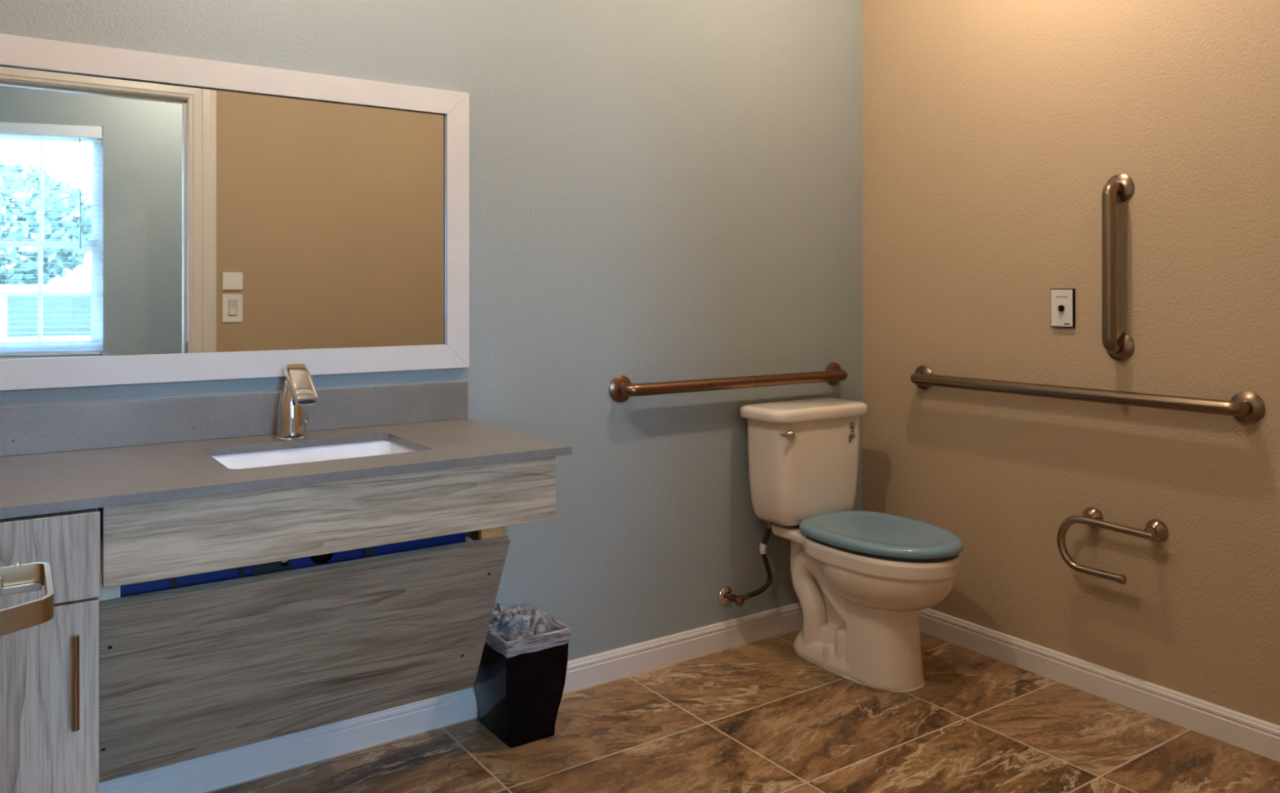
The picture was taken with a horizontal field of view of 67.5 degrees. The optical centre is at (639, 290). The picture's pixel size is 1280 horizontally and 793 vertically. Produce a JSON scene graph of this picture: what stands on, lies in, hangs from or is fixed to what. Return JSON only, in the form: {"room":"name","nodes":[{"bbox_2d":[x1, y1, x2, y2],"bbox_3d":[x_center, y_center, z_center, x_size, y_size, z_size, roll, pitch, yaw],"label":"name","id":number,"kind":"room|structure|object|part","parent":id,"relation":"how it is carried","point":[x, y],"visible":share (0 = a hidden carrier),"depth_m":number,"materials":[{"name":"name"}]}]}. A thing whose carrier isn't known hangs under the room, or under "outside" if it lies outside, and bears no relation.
{"room":"accessible bathroom","nodes":[
{"label":"accessible bathroom","id":0,"kind":"room"},
{"bbox_2d":[0,562,53,636],"bbox_3d":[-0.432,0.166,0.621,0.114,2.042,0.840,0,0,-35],"label":"door handle","id":1,"kind":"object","parent":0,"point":[17,579],"depth_m":0.83,"materials":[{"name":"metal"}]},
{"bbox_2d":[0,0,862,661],"bbox_3d":[-0.429,-0.105,2.774,3.200,2.600,0.100,0,0,-35],"label":"wall","id":2,"kind":"structure","parent":0,"point":[660,190],"depth_m":2.97,"materials":[{"name":"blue paint"}]},
{"bbox_2d":[0,381,467,457],"bbox_3d":[-1.055,0.305,2.268,1.392,0.102,0.019,0,0,-35],"label":"backsplash","id":3,"kind":"structure","parent":2,"relation":"attached to","point":[40,429],"depth_m":2.27,"materials":[{"name":"grey stone"}]},
{"bbox_2d":[0,33,469,391],"bbox_3d":[-1.036,-0.167,2.281,1.352,0.762,0.019,0,0,-35],"label":"wall mirror","id":4,"kind":"object","parent":2,"relation":"attached to","point":[164,218],"visible":1,"depth_m":2.29,"materials":[{"name":"mirror"}]},
{"bbox_2d":[97,456,555,783],"bbox_3d":[-0.725,0.697,2.152,0.898,0.643,0.582,0,0,-35],"label":"sink vanity","id":5,"kind":"object","parent":2,"relation":"attached to","point":[229,621],"visible":0.96,"depth_m":2.02,"materials":[{"name":"laminate"}]},
{"bbox_3d":[-0.761,0.583,2.049,0.016,0.016,0.009,0,0,-35],"label":"stop knob","id":6,"kind":"part","parent":5,"relation":"part of","materials":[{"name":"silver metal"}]},
{"bbox_2d":[0,381,572,519],"bbox_3d":[-0.891,0.314,2.031,1.392,0.120,0.595,0,0,-35],"label":"countertop","id":7,"kind":"structure","parent":5,"relation":"on","point":[54,459],"depth_m":2.12,"materials":[{"name":"grey stone"}]},
{"bbox_2d":[276,364,318,440],"bbox_3d":[-0.814,0.268,2.272,0.077,0.177,0.132,0,0,-35],"label":"faucet","id":8,"kind":"object","parent":7,"relation":"on","point":[299,391],"visible":1,"depth_m":2.27,"materials":[{"name":"silver metal"}]},
{"bbox_3d":[-0.806,0.223,2.277,0.059,0.088,0.132,0,0,-35],"label":"spout","id":9,"kind":"part","parent":8,"relation":"part of","materials":[{"name":"silver metal"}]},
{"bbox_3d":[-0.805,0.309,2.308,0.012,0.030,0.012,0,0,-35],"label":"temperature lever","id":10,"kind":"part","parent":8,"relation":"part of","materials":[{"name":"silver metal"}]},
{"bbox_2d":[211,440,417,469],"bbox_3d":[-0.754,0.498,2.191,0.489,0.248,0.483,0,0,-35],"label":"sink","id":11,"kind":"object","parent":7,"relation":"in","point":[298,455],"visible":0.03,"depth_m":2.28,"materials":[{"name":"white ceramic"}]},
{"bbox_3d":[-0.729,0.803,2.130,0.867,0.429,0.222,0,0,-35],"label":"knee panel","id":12,"kind":"part","parent":5,"relation":"part of","materials":[{"name":"laminate"}]},
{"bbox_2d":[98,602,803,792],"bbox_3d":[-0.211,1.152,2.854,2.550,0.086,0.015,0,0,-35],"label":"baseboard","id":13,"kind":"structure","parent":2,"relation":"attached to","point":[209,773],"depth_m":2.55,"materials":[{"name":"wood"}]},
{"bbox_2d":[608,362,847,402],"bbox_3d":[0.344,0.306,3.201,1.016,0.084,0.077,0,0,-35],"label":"grab bar","id":14,"kind":"object","parent":2,"relation":"attached to","point":[620,388],"visible":1,"depth_m":3.10,"materials":[{"name":"orange metal"}]},
{"bbox_2d":[718,520,773,607],"bbox_3d":[0.362,0.912,3.206,0.180,0.281,0.089,0,0,-35],"label":"water supply line","id":15,"kind":"object","parent":2,"relation":"attached to","point":[726,596],"visible":0.99,"depth_m":3.21,"materials":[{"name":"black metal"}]},
{"bbox_3d":[0.327,1.027,3.156,0.031,0.031,0.030,0,0,-35],"label":"valve knob","id":16,"kind":"part","parent":15,"relation":"part of","materials":[{"name":"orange metal"}]},
{"bbox_2d":[204,627,1279,792],"bbox_3d":[0.369,1.245,0.651,4.300,0.100,4.500,0,0,-35],"label":"floor","id":17,"kind":"structure","parent":0,"point":[756,717],"depth_m":2.51,"materials":[{"name":"tile"}]},
{"bbox_2d":[0,508,100,792],"bbox_3d":[-1.267,0.785,1.745,0.444,0.820,0.635,0,0,-35],"label":"base cabinet","id":18,"kind":"object","parent":17,"relation":"on","point":[49,671],"visible":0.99,"depth_m":1.60,"materials":[{"name":"laminate"}]},
{"bbox_3d":[-1.114,0.816,1.522,0.442,0.569,0.018,0,0,-35],"label":"door","id":19,"kind":"part","parent":18,"relation":"part of","materials":[{"name":"laminate"}]},
{"bbox_3d":[-1.113,0.453,1.522,0.444,0.146,0.018,0,0,-35],"label":"drawer","id":20,"kind":"part","parent":18,"relation":"part of","materials":[{"name":"laminate"}]},
{"bbox_3d":[-0.946,0.653,1.603,0.012,0.157,0.038,0,0,-35],"label":"handle","id":21,"kind":"part","parent":18,"relation":"part of","materials":[{"name":"brown metal"}]},
{"bbox_2d":[474,603,571,748],"bbox_3d":[-0.336,1.037,2.629,0.202,0.315,0.259,0,0,-35],"label":"waste bin","id":22,"kind":"object","parent":17,"relation":"on","point":[519,684],"visible":0.82,"depth_m":2.54,"materials":[{"name":"black plastic"}]},
{"bbox_2d":[739,397,963,693],"bbox_3d":[0.696,0.789,3.049,0.440,0.811,0.707,0,0,-35],"label":"toilet","id":23,"kind":"object","parent":17,"relation":"on","point":[862,581],"visible":1,"depth_m":3.03,"materials":[{"name":"ceramic"}]},
{"bbox_3d":[0.471,0.467,3.066,0.025,0.037,0.081,0,0,44],"label":"flush lever","id":24,"kind":"part","parent":23,"relation":"part of","materials":[{"name":"silver metal"}]},
{"bbox_3d":[0.558,0.592,3.249,0.388,0.357,0.198,0,0,-35],"label":"tank","id":25,"kind":"part","parent":23,"relation":"part of","materials":[{"name":"ceramic"}]},
{"bbox_3d":[0.559,0.405,3.248,0.440,0.041,0.224,0,0,-35],"label":"tank lid","id":26,"kind":"part","parent":23,"relation":"part of","materials":[{"name":"ceramic"}]},
{"bbox_3d":[0.713,0.989,3.025,0.367,0.412,0.644,0,0,-35],"label":"bowl","id":27,"kind":"part","parent":23,"relation":"part of","materials":[{"name":"ceramic"}]},
{"bbox_3d":[0.753,0.756,2.976,0.386,0.029,0.522,0,0,-35],"label":"seat lid","id":28,"kind":"part","parent":23,"relation":"part of","materials":[{"name":"blue plastic"}]},
{"bbox_2d":[862,0,1279,726],"bbox_3d":[1.557,-0.105,2.627,0.100,2.600,2.400,0,0,-35],"label":"wall","id":29,"kind":"structure","parent":0,"point":[995,131],"depth_m":2.87,"materials":[{"name":"beige paint"}]},
{"bbox_2d":[1050,288,1075,328],"bbox_3d":[1.282,0.054,2.913,0.026,0.118,0.076,0,0,-35],"label":"station","id":30,"kind":"object","parent":29,"relation":"attached to","point":[1062,300],"visible":1,"depth_m":2.91,"materials":[{"name":"white plastic"}]},
{"bbox_3d":[1.278,0.055,2.910,0.014,0.020,0.020,0,0,-35],"label":"call knob","id":31,"kind":"part","parent":30,"relation":"part of","materials":[{"name":"black plastic"}]},
{"bbox_2d":[910,365,1265,423],"bbox_3d":[1.258,0.306,2.903,0.077,0.084,1.122,0,0,-35],"label":"grab bar","id":32,"kind":"object","parent":29,"relation":"attached to","point":[1246,407],"visible":1,"depth_m":2.73,"materials":[{"name":"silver metal"}]},
{"bbox_2d":[919,608,1279,762],"bbox_3d":[1.475,1.152,2.643,0.015,0.086,2.280,0,0,-35],"label":"baseboard","id":33,"kind":"structure","parent":29,"relation":"attached to","point":[1255,735],"depth_m":2.77,"materials":[{"name":"wood"}]},
{"bbox_2d":[1057,506,1168,585],"bbox_3d":[1.354,0.737,2.760,0.082,0.188,0.290,0,0,-35],"label":"toilet paper holder","id":34,"kind":"object","parent":29,"relation":"attached to","point":[1155,530],"visible":1,"depth_m":2.75,"materials":[{"name":"silver metal"}]},
{"bbox_3d":[1.323,0.674,2.826,0.058,0.062,0.062,0,0,-35],"label":"mount post","id":35,"kind":"part","parent":34,"relation":"part of","materials":[{"name":"silver metal"}]},
{"bbox_3d":[1.429,0.674,2.673,0.058,0.062,0.062,0,0,-35],"label":"mount post","id":36,"kind":"part","parent":34,"relation":"part of","materials":[{"name":"silver metal"}]},
{"bbox_2d":[1102,173,1134,360],"bbox_3d":[1.361,-0.067,2.755,0.077,0.541,0.084,0,0,-35],"label":"grab bar","id":37,"kind":"object","parent":29,"relation":"attached to","point":[1119,345],"visible":1,"depth_m":2.73,"materials":[{"name":"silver metal"}]}
]}

